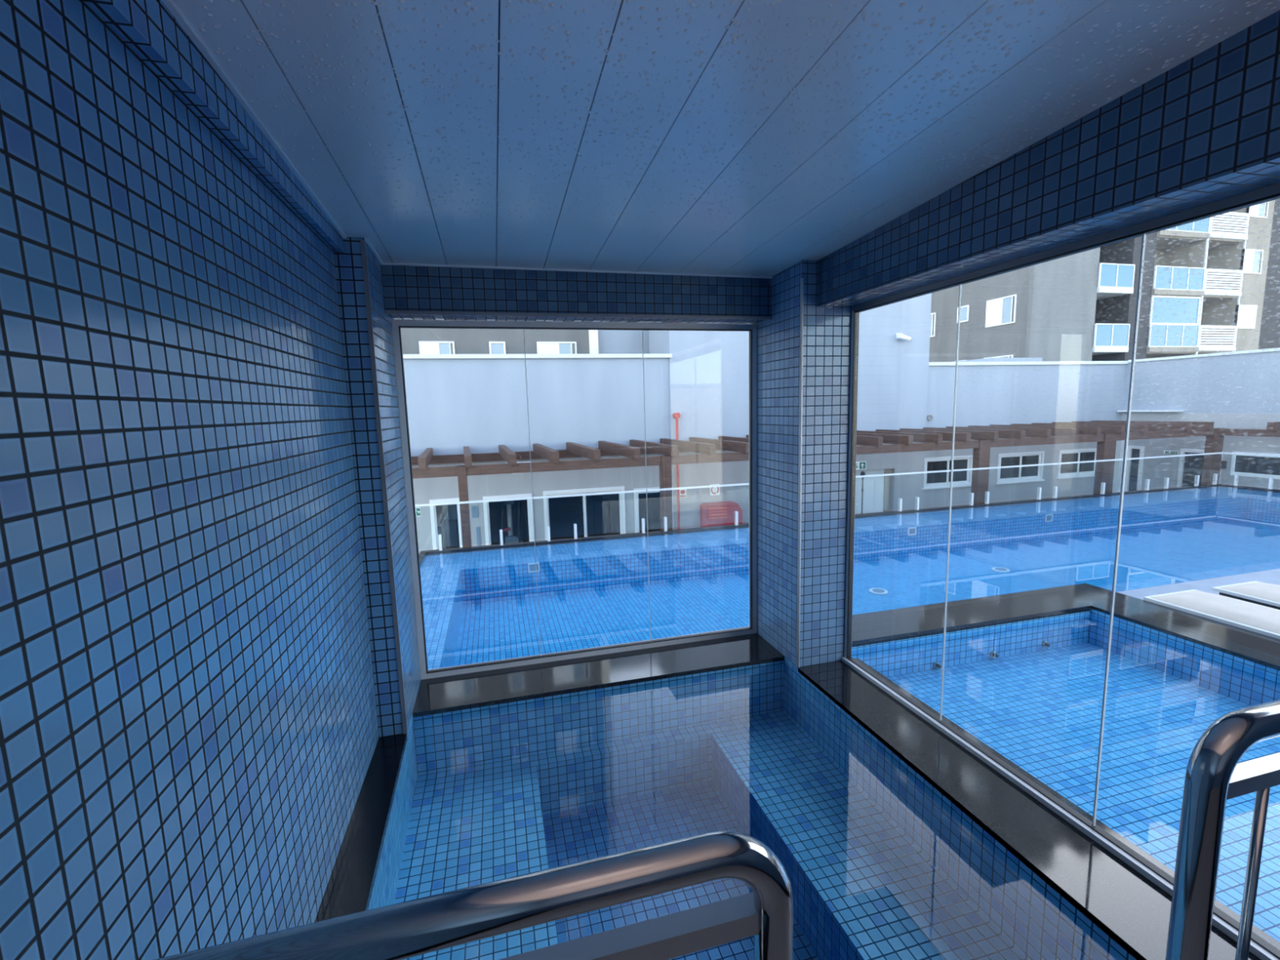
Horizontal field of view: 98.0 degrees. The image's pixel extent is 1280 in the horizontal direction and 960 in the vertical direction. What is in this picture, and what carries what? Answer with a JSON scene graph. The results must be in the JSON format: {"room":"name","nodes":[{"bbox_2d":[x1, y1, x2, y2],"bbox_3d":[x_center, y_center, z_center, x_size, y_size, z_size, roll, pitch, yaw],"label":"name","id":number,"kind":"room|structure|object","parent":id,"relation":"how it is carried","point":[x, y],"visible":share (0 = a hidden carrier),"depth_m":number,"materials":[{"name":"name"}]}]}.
{"room":"indoor swimming pool","nodes":[
{"label":"indoor swimming pool","id":0,"kind":"room"},
{"bbox_2d":[0,0,378,959],"bbox_3d":[-0.938,0.660,0.479,0.316,3.812,6.075,-3,8,-14],"label":"wall","id":1,"kind":"structure","parent":0,"point":[189,731],"depth_m":1.12,"materials":[{"name":"blue tile"}]},
{"bbox_2d":[82,0,344,253],"bbox_3d":[-0.719,-0.939,-0.023,0.045,0.401,5.375,-3,8,-14],"label":"beam","id":2,"kind":"structure","parent":1,"relation":"attached to","point":[148,27],"depth_m":1.34,"materials":[{"name":"blue tile"}]},
{"bbox_2d":[333,236,421,737],"bbox_3d":[-1.415,-0.071,3.062,0.134,2.750,0.700,-3,8,-14],"label":"pilaster","id":3,"kind":"object","parent":1,"relation":"attached to","point":[348,264],"visible":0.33,"depth_m":2.81,"materials":[{"name":"blue tile"}]},
{"bbox_2d":[360,240,407,733],"bbox_3d":[-1.264,0.104,2.760,0.020,2.472,0.010,-3,8,-14],"label":"trim","id":4,"kind":"structure","parent":1,"relation":"attached to","point":[363,250],"depth_m":2.74,"materials":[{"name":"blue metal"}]},
{"bbox_2d":[161,0,772,278],"bbox_3d":[0.413,-1.006,0.478,2.402,0.250,5.777,-3,8,-14],"label":"trim","id":5,"kind":"structure","parent":1,"relation":"attached to","point":[169,4],"depth_m":1.89,"materials":[{"name":"white paint"}]},
{"bbox_2d":[384,310,772,319],"bbox_3d":[-0.268,-0.978,3.308,2.312,0.018,0.015,-3,8,-14],"label":"trim","id":6,"kind":"structure","parent":1,"relation":"attached to","point":[386,312],"depth_m":3.27,"materials":[{"name":"grey metal"}]},
{"bbox_2d":[374,0,499,264],"bbox_3d":[0.770,-1.230,0.726,4.188,0.595,6.125,-3,8,-14],"label":"joint","id":7,"kind":"structure","parent":0,"point":[375,0],"depth_m":1.64,"materials":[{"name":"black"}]},
{"bbox_2d":[381,262,771,324],"bbox_3d":[-0.313,-1.263,3.418,2.312,0.538,0.298,-3,8,-14],"label":"beam","id":8,"kind":"structure","parent":0,"point":[405,288],"depth_m":3.28,"materials":[{"name":"blue tile"}]},
{"bbox_2d":[171,0,1279,276],"bbox_3d":[0.382,-1.032,0.648,3.371,0.272,6.125,-3,8,-14],"label":"ceiling","id":9,"kind":"structure","parent":0,"point":[310,16],"depth_m":1.64,"materials":[{"name":"paint"}]},
{"bbox_2d":[199,0,1279,268],"bbox_3d":[0.180,-1.097,1.570,2.483,0.133,3.147,-3,8,-14],"label":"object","id":10,"kind":"object","parent":9,"relation":"attached to","point":[691,4],"visible":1,"depth_m":1.49,"materials":[{"name":"white"}]},
{"bbox_2d":[755,259,852,666],"bbox_3d":[1.068,-0.223,3.720,0.388,2.750,0.664,-3,8,-14],"label":"column","id":11,"kind":"structure","parent":0,"point":[827,331],"depth_m":3.48,"materials":[{"name":"blue tile"}]},
{"bbox_2d":[796,277,804,667],"bbox_3d":[0.973,0.009,3.381,0.019,2.381,0.018,-3,8,-14],"label":"trim","id":12,"kind":"structure","parent":11,"relation":"attached to","point":[802,281],"depth_m":3.37,"materials":[{"name":"grey metal"}]},
{"bbox_2d":[817,9,1279,307],"bbox_3d":[1.883,-1.034,0.673,0.334,0.655,5.410,-3,8,-14],"label":"beam","id":13,"kind":"structure","parent":0,"point":[1205,130],"depth_m":1.74,"materials":[{"name":"blue tile"}]},
{"bbox_3d":[1.138,1.758,-0.399,3.134,0.125,3.075,-3,8,-14],"label":"floor","id":14,"kind":"structure","parent":0,"visible":0},
{"bbox_2d":[315,733,407,922],"bbox_3d":[-0.575,1.664,0.333,0.197,0.035,5.375,-3,8,-14],"label":"curb","id":15,"kind":"object","parent":14,"relation":"on","point":[349,889],"visible":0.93,"depth_m":2.20,"materials":[{"name":"black stone"}]},
{"bbox_2d":[153,830,793,959],"bbox_3d":[-0.261,1.004,0.596,1.012,1.190,0.125,-3,8,-14],"label":"handrail","id":16,"kind":"object","parent":14,"relation":"on","point":[402,931],"visible":1,"depth_m":0.57,"materials":[{"name":"silver metal"}]},
{"bbox_2d":[368,656,1146,959],"bbox_3d":[0.168,1.731,2.251,2.312,0.700,2.512,-3,8,-14],"label":"basin","id":17,"kind":"object","parent":14,"relation":"in","point":[904,872],"visible":1,"depth_m":2.80,"materials":[{"name":"tile"}]},
{"bbox_2d":[412,633,784,717],"bbox_3d":[-0.221,1.222,3.643,2.312,0.028,0.497,-3,8,-14],"label":"curb","id":18,"kind":"object","parent":17,"relation":"on","point":[435,695],"visible":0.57,"depth_m":3.53,"materials":[{"name":"grey stone"}]},
{"bbox_2d":[391,320,756,679],"bbox_3d":[-0.298,0.095,3.675,2.312,2.204,0.056,-3,8,-14],"label":"window","id":19,"kind":"structure","parent":18,"relation":"on","point":[397,325],"depth_m":3.61,"materials":[{"name":"clear glass"}]},
{"bbox_2d":[542,734,864,959],"bbox_3d":[0.232,1.927,2.233,1.088,0.312,2.400,-3,8,-14],"label":"floor","id":20,"kind":"structure","parent":17,"relation":"in","point":[724,802],"depth_m":2.99,"materials":[{"name":"tile"}]},
{"bbox_2d":[797,657,1279,959],"bbox_3d":[1.902,1.508,0.989,0.438,0.028,5.410,-3,8,-14],"label":"curb","id":21,"kind":"object","parent":14,"relation":"on","point":[1136,909],"visible":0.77,"depth_m":2.18,"materials":[{"name":"polished black granite"}]},
{"bbox_3d":[2.383,1.010,-0.369,0.125,3.158,2.675,-3,8,-14],"label":"wall","id":22,"kind":"structure","parent":0,"visible":0},
{"bbox_2d":[841,182,1279,959],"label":"window","id":23,"kind":"structure","parent":22,"relation":"in","point":[1260,947],"depth_m":1.55,"materials":[{"name":"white glass"}]},
{"label":"outside","id":24,"kind":"structure","parent":0,"visible":0},
{"bbox_3d":[5.505,1.578,14.500,131.250,0.075,131.250,-3,8,-14],"label":"ground","id":25,"kind":"structure","parent":24,"visible":0},
{"bbox_2d":[438,503,457,548],"bbox_3d":[-3.849,1.298,11.596,0.570,1.725,1.375,-3,8,-14],"label":"treadmill","id":26,"kind":"object","parent":25,"relation":"on","point":[449,512],"visible":0.33,"depth_m":11.76,"materials":[{"name":"black plastic"}]},
{"bbox_2d":[400,328,598,354],"bbox_3d":[-8.862,-6.282,14.120,14.200,16.375,7.575,-3,8,-14],"label":"apartment block","id":27,"kind":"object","parent":25,"relation":"on","point":[414,340],"visible":0.13,"depth_m":12.16,"materials":[{"name":"white paint"}]},
{"bbox_2d":[420,342,439,354],"bbox_3d":[-4.461,-2.658,11.848,0.366,0.512,0.025,-3,8,-14],"label":"shutter","id":28,"kind":"object","parent":27,"relation":"hanging from","point":[425,348],"depth_m":11.82,"materials":[{"name":"white"}]},
{"bbox_2d":[537,342,559,354],"bbox_3d":[-2.038,-2.804,12.473,0.463,0.512,0.025,-3,8,-14],"label":"shutter","id":29,"kind":"object","parent":27,"relation":"hanging from","point":[543,348],"depth_m":12.44,"materials":[{"name":"white"}]},
{"bbox_2d":[497,499,523,544],"bbox_3d":[-2.732,1.198,11.749,0.625,1.825,1.000,-3,8,-14],"label":"elliptical trainer","id":30,"kind":"object","parent":25,"relation":"on","point":[510,537],"visible":0.41,"depth_m":11.52,"materials":[{"name":"grey metal"}]},
{"bbox_2d":[597,329,648,353],"bbox_3d":[0.139,-1.893,15.843,3.550,6.750,4.875,-3,8,-14],"label":"block","id":31,"kind":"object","parent":25,"relation":"on","point":[610,341],"visible":0.02,"depth_m":13.00,"materials":[{"name":"white paint"}]},
{"bbox_2d":[700,501,742,527],"bbox_3d":[1.733,1.236,11.795,0.800,1.500,0.394,-3,8,-14],"label":"cabinet","id":32,"kind":"object","parent":25,"relation":"on","point":[713,513],"visible":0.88,"depth_m":11.56,"materials":[{"name":"red metal"}]},
{"bbox_2d":[411,435,1124,554],"bbox_3d":[2.112,0.458,12.851,21.500,2.750,1.875,-3,8,-14],"label":"annex building","id":33,"kind":"structure","parent":25,"relation":"on","point":[594,515],"depth_m":12.65,"materials":[{"name":"grey paint"}]},
{"bbox_2d":[415,506,421,516],"bbox_3d":[-4.169,0.598,10.375,0.144,0.169,0.016,-3,8,-14],"label":"exit sign","id":34,"kind":"object","parent":33,"relation":"attached to","point":[418,513],"visible":0.64,"depth_m":10.38,"materials":[{"name":"white"}]},
{"bbox_2d":[679,488,686,497],"bbox_3d":[0.896,0.281,11.679,0.170,0.178,0.016,-3,8,-14],"label":"fire sign","id":35,"kind":"object","parent":33,"relation":"attached to","point":[682,492],"visible":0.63,"depth_m":11.67,"materials":[{"name":"white"}]},
{"bbox_2d":[710,484,719,495],"bbox_3d":[1.595,0.207,11.855,0.218,0.231,0.016,-3,8,-14],"label":"fire sign","id":36,"kind":"object","parent":33,"relation":"attached to","point":[713,491],"visible":0.81,"depth_m":11.85,"materials":[{"name":"white plastic"}]},
{"bbox_2d":[403,293,1128,456],"bbox_3d":[0.950,-2.692,12.106,24.250,3.750,1.525,-3,8,-14],"label":"wall","id":37,"kind":"structure","parent":33,"relation":"on","point":[478,402],"depth_m":11.47,"materials":[{"name":"white paint"}]},
{"bbox_2d":[672,412,680,528],"bbox_3d":[0.791,0.317,11.586,0.125,3.425,0.150,-3,8,-14],"label":"pipe","id":38,"kind":"object","parent":37,"relation":"attached to","point":[676,415],"visible":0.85,"depth_m":11.49,"materials":[{"name":"red metal"}]},
{"bbox_2d":[896,333,911,341],"bbox_3d":[5.909,-3.204,12.484,0.318,0.199,0.202,-3,8,-14],"label":"security camera","id":39,"kind":"object","parent":37,"relation":"attached to","point":[899,335],"visible":1,"depth_m":12.42,"materials":[{"name":"white paint"}]},
{"bbox_2d":[926,414,933,421],"bbox_3d":[6.817,-1.463,13.076,0.145,0.145,0.038,-3,8,-14],"label":"wall lamp","id":40,"kind":"object","parent":37,"relation":"in","point":[929,417],"visible":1,"depth_m":13.07,"materials":[{"name":"grey glass"}]},
{"bbox_2d":[855,461,866,470],"bbox_3d":[5.005,-0.328,12.693,0.356,0.181,0.016,-3,8,-14],"label":"exit sign","id":41,"kind":"object","parent":33,"relation":"attached to","point":[861,464],"visible":0.68,"depth_m":12.70,"materials":[{"name":"white"}]},
{"bbox_2d":[411,420,1279,546],"bbox_3d":[4.409,1.126,6.600,20.250,2.906,11.748,-3,8,-14],"label":"pergola","id":42,"kind":"object","parent":25,"relation":"on","point":[1106,433],"visible":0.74,"depth_m":10.59,"materials":[{"name":"brown wood"}]},
{"bbox_2d":[418,483,1279,566],"bbox_3d":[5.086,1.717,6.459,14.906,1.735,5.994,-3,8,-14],"label":"pool coping","id":43,"kind":"object","parent":25,"relation":"on","point":[422,554],"visible":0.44,"depth_m":8.32,"materials":[{"name":"grey stone"}]},
{"bbox_2d":[414,452,1223,550],"bbox_3d":[4.271,0.201,9.130,14.900,0.630,0.050,-3,8,-14],"label":"fence","id":44,"kind":"object","parent":43,"relation":"on","point":[1147,487],"visible":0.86,"depth_m":9.06,"materials":[{"name":"silver metal"}]},
{"bbox_2d":[1224,452,1279,488],"bbox_3d":[12.234,0.117,8.114,0.050,0.630,5.909,-3,8,-14],"label":"fence","id":45,"kind":"object","parent":43,"relation":"on","point":[1236,477],"visible":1,"depth_m":10.48,"materials":[{"name":"silver metal"}]},
{"bbox_2d":[419,494,1279,670],"bbox_3d":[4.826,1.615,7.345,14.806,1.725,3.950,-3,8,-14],"label":"shelf","id":46,"kind":"object","parent":25,"relation":"on","point":[439,573],"visible":0.28,"depth_m":7.38,"materials":[{"name":"tile"}]},
{"bbox_2d":[528,562,539,573],"bbox_3d":[-1.304,1.076,6.832,0.138,0.115,0.015,-3,8,-14],"label":"skimmer","id":47,"kind":"object","parent":46,"relation":"attached to","point":[531,566],"visible":1,"depth_m":6.83,"materials":[{"name":"white paint"}]},
{"bbox_2d":[907,526,916,535],"bbox_3d":[4.013,0.755,8.201,0.138,0.115,0.015,-3,8,-14],"label":"skimmer","id":48,"kind":"object","parent":46,"relation":"attached to","point":[911,531],"visible":1,"depth_m":8.20,"materials":[{"name":"white paint"}]},
{"bbox_2d":[1044,514,1053,521],"bbox_3d":[6.503,0.605,8.843,0.138,0.115,0.015,-3,8,-14],"label":"skimmer","id":49,"kind":"object","parent":46,"relation":"attached to","point":[1048,517],"visible":1,"depth_m":8.84,"materials":[{"name":"white paint"}]},
{"bbox_2d":[860,471,865,513],"bbox_3d":[5.068,0.786,12.698,0.112,1.981,0.110,-3,8,-14],"label":"shower","id":50,"kind":"object","parent":25,"relation":"on","point":[862,473],"visible":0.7,"depth_m":12.61,"materials":[{"name":"silver metal"}]},
{"bbox_2d":[928,198,1279,362],"bbox_3d":[16.273,-8.043,23.951,14.600,16.000,13.825,-3,8,-14],"label":"apartment building","id":51,"kind":"structure","parent":25,"relation":"on","point":[1214,286],"depth_m":17.22,"materials":[{"name":"grey painted plaster"},{"name":"white paint"},{"name":"blue glass"}]},
{"bbox_2d":[986,298,1003,326],"bbox_3d":[10.756,-5.072,16.853,0.025,0.738,0.529,-3,8,-14],"label":"shutter","id":52,"kind":"object","parent":51,"relation":"hanging from","point":[994,307],"depth_m":16.84,"materials":[{"name":"white"}]},
{"bbox_2d":[1237,306,1256,327],"bbox_3d":[19.660,-5.296,18.048,0.825,0.675,0.025,-3,8,-14],"label":"shutter","id":53,"kind":"object","parent":51,"relation":"hanging from","point":[1246,315],"depth_m":18.04,"materials":[{"name":"white"}]},
{"bbox_2d":[1243,249,1254,272],"bbox_3d":[19.440,-6.989,17.783,0.466,0.675,0.025,-3,8,-14],"label":"shutter","id":54,"kind":"object","parent":51,"relation":"hanging from","point":[1248,255],"depth_m":17.77,"materials":[{"name":"white"}]},
{"bbox_2d":[1248,204,1259,216],"bbox_3d":[19.394,-8.694,17.562,0.466,0.675,0.025,-3,8,-14],"label":"shutter","id":55,"kind":"object","parent":51,"relation":"hanging from","point":[1253,210],"depth_m":17.58,"materials":[{"name":"white"}]},
{"bbox_2d":[1120,413,1279,491],"bbox_3d":[15.408,0.618,7.631,1.662,3.062,15.750,-3,8,-14],"label":"annex wing","id":56,"kind":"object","parent":25,"relation":"on","point":[1253,471],"visible":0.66,"depth_m":13.00,"materials":[{"name":"grey paint"}]},
{"bbox_2d":[1164,450,1178,454],"bbox_3d":[12.969,-0.671,13.575,0.016,0.075,0.300,-3,8,-14],"label":"exit sign","id":57,"kind":"object","parent":56,"relation":"attached to","point":[1165,451],"visible":1,"depth_m":13.57,"materials":[{"name":"white"}]},
{"bbox_2d":[1122,347,1279,413],"bbox_3d":[14.752,-1.526,7.091,0.350,1.362,15.550,-3,8,-14],"label":"wall","id":58,"kind":"structure","parent":56,"relation":"on","point":[1246,381],"depth_m":12.81,"materials":[{"name":"white paint"}]},
{"bbox_2d":[1116,409,1183,411],"bbox_3d":[12.726,-1.726,13.904,0.250,0.031,1.304,-3,8,-14],"label":"ledge","id":59,"kind":"object","parent":58,"relation":"attached to","point":[1152,410],"visible":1,"depth_m":13.66,"materials":[{"name":"white paint"}]},
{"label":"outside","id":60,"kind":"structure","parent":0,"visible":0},
{"bbox_2d":[440,499,1279,667],"bbox_3d":[4.565,1.071,6.773,13.981,0.462,3.112,-3,8,-14],"label":"basin","id":61,"kind":"object","parent":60,"point":[593,602],"visible":0.58,"depth_m":7.21,"materials":[{"name":"tile"}]},
{"bbox_2d":[868,587,888,595],"bbox_3d":[2.885,1.346,6.728,0.212,0.020,0.212,-3,8,-14],"label":"floor drain","id":62,"kind":"object","parent":61,"relation":"on","point":[877,591],"visible":1,"depth_m":6.70,"materials":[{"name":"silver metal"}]},
{"bbox_2d":[991,567,1010,573],"bbox_3d":[4.831,1.201,7.444,0.212,0.020,0.212,-3,8,-14],"label":"floor drain","id":63,"kind":"object","parent":61,"relation":"on","point":[1003,570],"visible":1,"depth_m":7.41,"materials":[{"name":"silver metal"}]},
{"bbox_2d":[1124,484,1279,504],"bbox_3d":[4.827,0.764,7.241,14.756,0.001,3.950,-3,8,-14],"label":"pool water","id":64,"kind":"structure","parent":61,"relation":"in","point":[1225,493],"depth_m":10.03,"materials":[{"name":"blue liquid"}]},
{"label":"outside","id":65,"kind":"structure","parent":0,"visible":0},
{"bbox_2d":[958,357,1042,361],"bbox_3d":[8.788,-3.003,14.484,4.125,0.338,0.125,-3,8,-14],"label":"roof parapet","id":66,"kind":"object","parent":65,"point":[991,359],"visible":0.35,"depth_m":14.64,"materials":[{"name":"white paint"}]},
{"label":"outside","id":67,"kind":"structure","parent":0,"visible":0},
{"bbox_2d":[851,608,1279,942],"bbox_3d":[3.241,1.668,2.290,2.856,0.750,4.940,-3,8,-14],"label":"basin","id":68,"kind":"object","parent":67,"point":[1039,707],"visible":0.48,"depth_m":3.51,"materials":[{"name":"tile"}]},
{"bbox_2d":[933,661,941,669],"bbox_3d":[2.190,1.366,4.086,0.050,0.050,0.039,-3,8,-14],"label":"water jet","id":69,"kind":"object","parent":68,"relation":"attached to","point":[937,665],"visible":1,"depth_m":4.08,"materials":[{"name":"silver metal"}]},
{"bbox_2d":[990,650,998,657],"bbox_3d":[2.689,1.327,4.214,0.050,0.050,0.039,-3,8,-14],"label":"water jet","id":70,"kind":"object","parent":68,"relation":"attached to","point":[993,654],"visible":1,"depth_m":4.21,"materials":[{"name":"silver metal"}]},
{"bbox_2d":[1041,640,1050,647],"bbox_3d":[3.172,1.283,4.336,0.050,0.050,0.039,-3,8,-14],"label":"water jet","id":71,"kind":"object","parent":68,"relation":"attached to","point":[1045,643],"visible":1,"depth_m":4.33,"materials":[{"name":"silver metal"}]},
{"bbox_2d":[851,582,1279,671],"bbox_3d":[3.227,1.318,2.245,2.871,0.044,4.943,-3,8,-14],"label":"coping","id":72,"kind":"object","parent":68,"relation":"on","point":[907,622],"visible":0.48,"depth_m":4.24,"materials":[{"name":"grey stone"}]},
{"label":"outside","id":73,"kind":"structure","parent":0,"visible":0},
{"bbox_3d":[8.820,1.397,3.738,8.679,0.619,4.944,-3,8,-14],"label":"sun deck","id":74,"kind":"object","parent":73,"visible":0},
{"bbox_2d":[1116,568,1279,599],"bbox_3d":[8.233,0.826,5.883,8.679,0.019,0.395,-3,8,-14],"label":"edging","id":75,"kind":"object","parent":74,"relation":"on","point":[1269,576],"depth_m":5.23,"materials":[{"name":"white stone"}]},
{"bbox_2d":[1143,589,1279,639],"bbox_3d":[4.624,1.102,3.713,0.575,0.197,1.875,-3,8,-14],"label":"sun lounger","id":76,"kind":"object","parent":74,"relation":"on","point":[1260,619],"visible":0.78,"depth_m":4.15,"materials":[{"name":"grey"}]},
{"bbox_2d":[1212,581,1279,609],"bbox_3d":[5.347,1.060,3.886,0.531,0.197,1.875,-3,8,-14],"label":"sun lounger","id":77,"kind":"object","parent":74,"relation":"on","point":[1265,594],"visible":0.8,"depth_m":4.54,"materials":[{"name":"grey"}]},
{"bbox_2d":[1219,582,1279,602],"bbox_3d":[5.345,0.983,3.876,0.476,0.041,1.830,-3,8,-14],"label":"cushion","id":78,"kind":"object","parent":77,"relation":"on","point":[1264,591],"depth_m":4.55,"materials":[{"name":"beige fabric"}]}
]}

